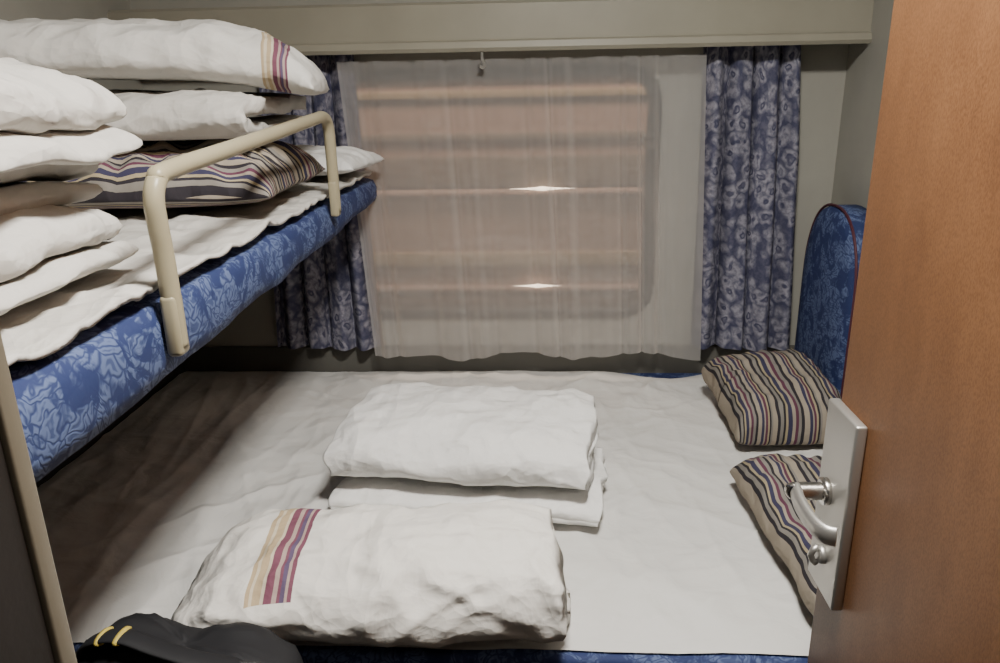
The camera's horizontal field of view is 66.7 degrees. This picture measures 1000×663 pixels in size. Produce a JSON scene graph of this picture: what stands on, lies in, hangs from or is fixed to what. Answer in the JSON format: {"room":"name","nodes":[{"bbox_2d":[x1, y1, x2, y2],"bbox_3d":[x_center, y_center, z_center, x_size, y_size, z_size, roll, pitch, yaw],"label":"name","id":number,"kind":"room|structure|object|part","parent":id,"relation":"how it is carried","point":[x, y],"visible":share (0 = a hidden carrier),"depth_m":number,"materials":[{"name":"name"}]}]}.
{"room":"train carriage","nodes":[
{"label":"train carriage","id":0,"kind":"room"},
{"bbox_2d":[0,439,54,662],"bbox_3d":[-0.682,0.230,0.385,0.938,2.250,0.050,0,18,3],"label":"wall","id":1,"kind":"structure","parent":0,"point":[24,637],"depth_m":0.34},
{"bbox_2d":[0,332,76,662],"bbox_3d":[-0.225,0.219,0.392,0.030,2.250,0.012,0,18,3],"label":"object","id":2,"kind":"structure","parent":1,"relation":"attached to","point":[12,436],"depth_m":0.34,"materials":[{"name":"metal"}]},
{"bbox_2d":[0,0,142,90],"bbox_3d":[-1.074,-0.077,1.353,0.060,2.250,2.002,0,18,3],"label":"wall","id":3,"kind":"structure","parent":0,"point":[10,10],"depth_m":1.79,"materials":[{"name":"paint"}]},
{"bbox_2d":[36,362,185,487],"bbox_3d":[-1.033,0.486,1.512,0.003,1.080,1.900,0,18,3],"label":"trim","id":4,"kind":"structure","parent":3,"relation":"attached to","point":[180,369],"depth_m":1.99,"materials":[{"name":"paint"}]},
{"bbox_2d":[8,111,376,482],"bbox_3d":[-0.701,-0.182,1.264,0.692,0.322,1.728,0,18,3],"label":"bunk bed","id":5,"kind":"object","parent":3,"relation":"attached to","point":[67,393],"visible":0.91,"depth_m":0.88,"materials":[{"name":"blue patterned fabric upholstery"},{"name":"cream painted metal"}]},
{"bbox_2d":[0,172,371,364],"bbox_3d":[-0.710,-0.167,1.264,0.659,0.028,1.680,0,18,3],"label":"sheet","id":6,"kind":"object","parent":5,"relation":"on","point":[67,311],"visible":0.36,"depth_m":1.01,"materials":[{"name":"beige fabric"}]},
{"bbox_2d":[0,205,138,312],"bbox_3d":[-0.739,-0.064,0.751,0.573,0.093,0.459,0,18,3],"label":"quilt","id":7,"kind":"object","parent":6,"relation":"on","point":[43,249],"visible":0.98,"depth_m":0.82,"materials":[{"name":"beige fabric"}]},
{"bbox_2d":[0,160,97,220],"bbox_3d":[-0.757,-0.150,0.749,0.503,0.112,0.438,0,18,3],"label":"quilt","id":8,"kind":"object","parent":7,"relation":"on","point":[22,191],"visible":0.62,"depth_m":0.87,"materials":[{"name":"beige fabric"}]},
{"bbox_2d":[0,65,143,175],"bbox_3d":[-0.706,-0.218,0.735,0.517,0.139,0.452,0,18,3],"label":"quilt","id":9,"kind":"object","parent":8,"relation":"on","point":[48,116],"visible":1,"depth_m":0.82,"materials":[{"name":"beige fabric"}]},
{"bbox_2d":[57,139,324,209],"bbox_3d":[-0.696,-0.327,1.505,0.603,0.127,0.459,-1,18,0],"label":"pillow","id":10,"kind":"object","parent":6,"relation":"on","point":[258,174],"visible":0.57,"depth_m":1.31,"materials":[{"name":"multicoloured fabric"}]},
{"bbox_2d":[104,87,310,140],"bbox_3d":[-0.718,-0.429,1.489,0.616,0.093,0.474,0,18,3],"label":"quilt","id":11,"kind":"object","parent":10,"relation":"on","point":[197,113],"visible":0.56,"depth_m":1.29,"materials":[{"name":"beige fabric"}]},
{"bbox_2d":[0,16,329,94],"bbox_3d":[-0.671,-0.533,1.483,0.637,0.149,0.402,-4,18,-9],"label":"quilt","id":12,"kind":"object","parent":11,"relation":"on","point":[134,48],"visible":0.84,"depth_m":1.33,"materials":[{"name":"fabric"}]},
{"bbox_2d":[303,145,383,175],"bbox_3d":[-0.487,-0.431,1.903,0.335,0.071,0.271,1,18,7],"label":"pillow","id":13,"kind":"object","parent":6,"relation":"on","point":[350,158],"visible":0.3,"depth_m":1.85,"materials":[{"name":"fabric"}]},
{"bbox_3d":[-0.368,-0.216,1.227,0.023,0.247,0.787,0,18,3],"label":"guard rail","id":14,"kind":"part","parent":5,"relation":"part of","materials":[{"name":"metal"}]},
{"bbox_2d":[129,0,848,345],"bbox_3d":[-0.030,-0.381,2.225,2.060,2.250,0.060,0,18,3],"label":"wall","id":15,"kind":"structure","parent":0,"point":[823,67],"depth_m":2.14,"materials":[{"name":"paint"}]},
{"bbox_2d":[259,55,379,350],"bbox_3d":[-0.523,-0.349,2.173,0.326,0.850,0.052,0,18,3],"label":"curtain","id":16,"kind":"object","parent":15,"relation":"hanging from","point":[327,300],"visible":0.44,"depth_m":2.23,"materials":[{"name":"blue fabric"}]},
{"bbox_2d":[478,52,485,68],"bbox_3d":[-0.044,-0.694,1.947,0.018,0.041,0.028,-8,19,-19],"label":"curtain hook","id":17,"kind":"object","parent":15,"relation":"attached to","point":[481,53],"visible":1,"depth_m":1.94,"materials":[{"name":"grey metal"}]},
{"bbox_2d":[184,345,794,372],"bbox_3d":[-0.018,0.372,2.432,1.940,0.690,0.012,0,18,3],"label":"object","id":18,"kind":"structure","parent":15,"relation":"attached to","point":[605,358],"depth_m":2.34,"materials":[{"name":"paint"}]},
{"bbox_2d":[107,0,873,55],"bbox_3d":[-0.044,-0.794,1.984,1.940,0.124,0.141,0,18,3],"label":"trim","id":19,"kind":"structure","parent":15,"relation":"attached to","point":[503,25],"depth_m":1.92,"materials":[{"name":"paint"}]},
{"bbox_2d":[350,55,658,360],"bbox_3d":[0.076,-0.313,2.108,1.002,0.841,0.024,0,18,3],"label":"sheer curtain","id":20,"kind":"object","parent":15,"relation":"hanging from","point":[571,150],"visible":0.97,"depth_m":2.14,"materials":[{"name":"white fabric"}]},
{"bbox_2d":[690,45,800,350],"bbox_3d":[0.690,-0.353,2.117,0.301,0.852,0.077,0,18,3],"label":"curtain","id":21,"kind":"object","parent":15,"relation":"hanging from","point":[750,131],"visible":0.98,"depth_m":2.09,"materials":[{"name":"blue fabric"}]},
{"bbox_2d":[831,0,893,208],"bbox_3d":[0.923,-0.083,1.253,0.060,2.250,2.002,0,18,3],"label":"wall","id":22,"kind":"structure","parent":0,"point":[866,63],"depth_m":1.95,"materials":[{"name":"paint"}]},
{"bbox_3d":[-0.080,1.191,1.129,2.140,0.060,3.200,0,18,3],"label":"floor","id":23,"kind":"structure","parent":0,"visible":0},
{"bbox_2d":[76,610,304,662],"bbox_3d":[-0.432,0.750,1.152,0.355,0.777,0.143,0,18,3],"label":"bag","id":24,"kind":"object","parent":23,"relation":"on","point":[159,636],"visible":0.98,"depth_m":1.03,"materials":[{"name":"black fabric"}]},
{"bbox_2d":[73,373,807,662],"bbox_3d":[-0.046,0.604,1.852,1.932,0.609,1.226,0,18,3],"label":"mattress","id":25,"kind":"object","parent":23,"relation":"on","point":[310,654],"visible":0.02,"depth_m":1.18,"materials":[{"name":"fabric"}]},
{"bbox_2d":[37,371,823,655],"bbox_3d":[-0.052,0.299,1.755,1.917,0.023,1.209,0,18,3],"label":"sheet","id":26,"kind":"object","parent":25,"relation":"on","point":[678,561],"visible":0.49,"depth_m":1.59,"materials":[{"name":"fabric"}]},
{"bbox_2d":[175,500,570,646],"bbox_3d":[-0.202,0.376,1.239,0.630,0.153,0.318,0,18,3],"label":"pillow","id":27,"kind":"object","parent":26,"relation":"on","point":[491,572],"visible":0.95,"depth_m":1.13,"materials":[{"name":"fabric"}]},
{"bbox_2d":[330,446,605,527],"bbox_3d":[-0.054,0.304,1.626,0.555,0.044,0.318,2,18,8],"label":"blanket","id":28,"kind":"object","parent":26,"relation":"on","point":[568,506],"visible":0.44,"depth_m":1.51,"materials":[{"name":"fabric"}]},
{"bbox_2d":[328,382,598,490],"bbox_3d":[-0.066,0.213,1.622,0.550,0.134,0.339,2,18,9],"label":"pillow","id":29,"kind":"object","parent":28,"relation":"on","point":[448,432],"visible":1,"depth_m":1.51,"materials":[{"name":"fabric"}]},
{"bbox_2d":[701,349,841,445],"bbox_3d":[0.683,0.149,1.908,0.288,0.153,0.359,0,18,3],"label":"pillow","id":30,"kind":"object","parent":26,"relation":"on","point":[765,398],"visible":0.93,"depth_m":1.80,"materials":[{"name":"multicoloured fabric"}]},
{"bbox_2d":[729,454,821,615],"bbox_3d":[0.637,0.358,1.334,0.308,0.097,0.575,-1,18,0],"label":"pillow","id":31,"kind":"object","parent":26,"relation":"on","point":[761,480],"visible":0.23,"depth_m":1.41,"materials":[{"name":"multicoloured fabric"}]},
{"bbox_2d":[794,203,866,398],"bbox_3d":[0.881,-0.084,2.012,0.083,0.505,0.364,0,18,3],"label":"headboard","id":32,"kind":"object","parent":25,"relation":"on","point":[834,243],"visible":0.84,"depth_m":1.93,"materials":[{"name":"blue fabric"}]},
{"bbox_3d":[0.672,0.226,0.317,0.470,2.250,0.050,0,18,3],"label":"wall","id":33,"kind":"structure","parent":0,"visible":0},
{"bbox_2d":[784,0,999,662],"bbox_3d":[0.385,0.215,0.659,0.104,2.030,0.570,0,18,3],"label":"door","id":34,"kind":"structure","parent":33,"relation":"in","point":[903,555],"depth_m":0.72,"materials":[{"name":"brown wood"}]},
{"bbox_3d":[0.371,0.193,0.921,0.051,0.022,0.022,0,18,3],"label":"handle","id":35,"kind":"part","parent":34,"relation":"part of","materials":[{"name":"silver metal"}]},
{"bbox_3d":[0.359,0.211,0.881,0.024,0.034,0.096,-3,18,-6],"label":"lever","id":36,"kind":"part","parent":34,"relation":"part of","materials":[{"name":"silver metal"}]},
{"bbox_3d":[0.402,0.207,0.911,0.014,0.242,0.084,0,18,3],"label":"lock plate","id":37,"kind":"part","parent":34,"relation":"part of","materials":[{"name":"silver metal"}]},
{"label":"outside","id":38,"kind":"structure","parent":0,"visible":0},
{"bbox_2d":[355,64,661,318],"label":"window","id":39,"kind":"structure","parent":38,"point":[485,139],"depth_m":3.06,"materials":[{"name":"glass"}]},
{"bbox_2d":[521,284,558,287],"bbox_3d":[0.157,-0.190,3.157,0.200,0.018,0.018,0,18,3],"label":"marker lamp","id":40,"kind":"object","parent":39,"relation":"attached to","point":[533,285],"depth_m":3.15,"materials":[{"name":"beige"}]},
{"bbox_2d":[519,186,569,190],"bbox_3d":[0.169,-0.570,3.032,0.260,0.018,0.018,0,18,3],"label":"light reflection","id":41,"kind":"object","parent":39,"relation":"attached to","point":[542,188],"depth_m":3.03,"materials":[{"name":"beige"}]}
]}

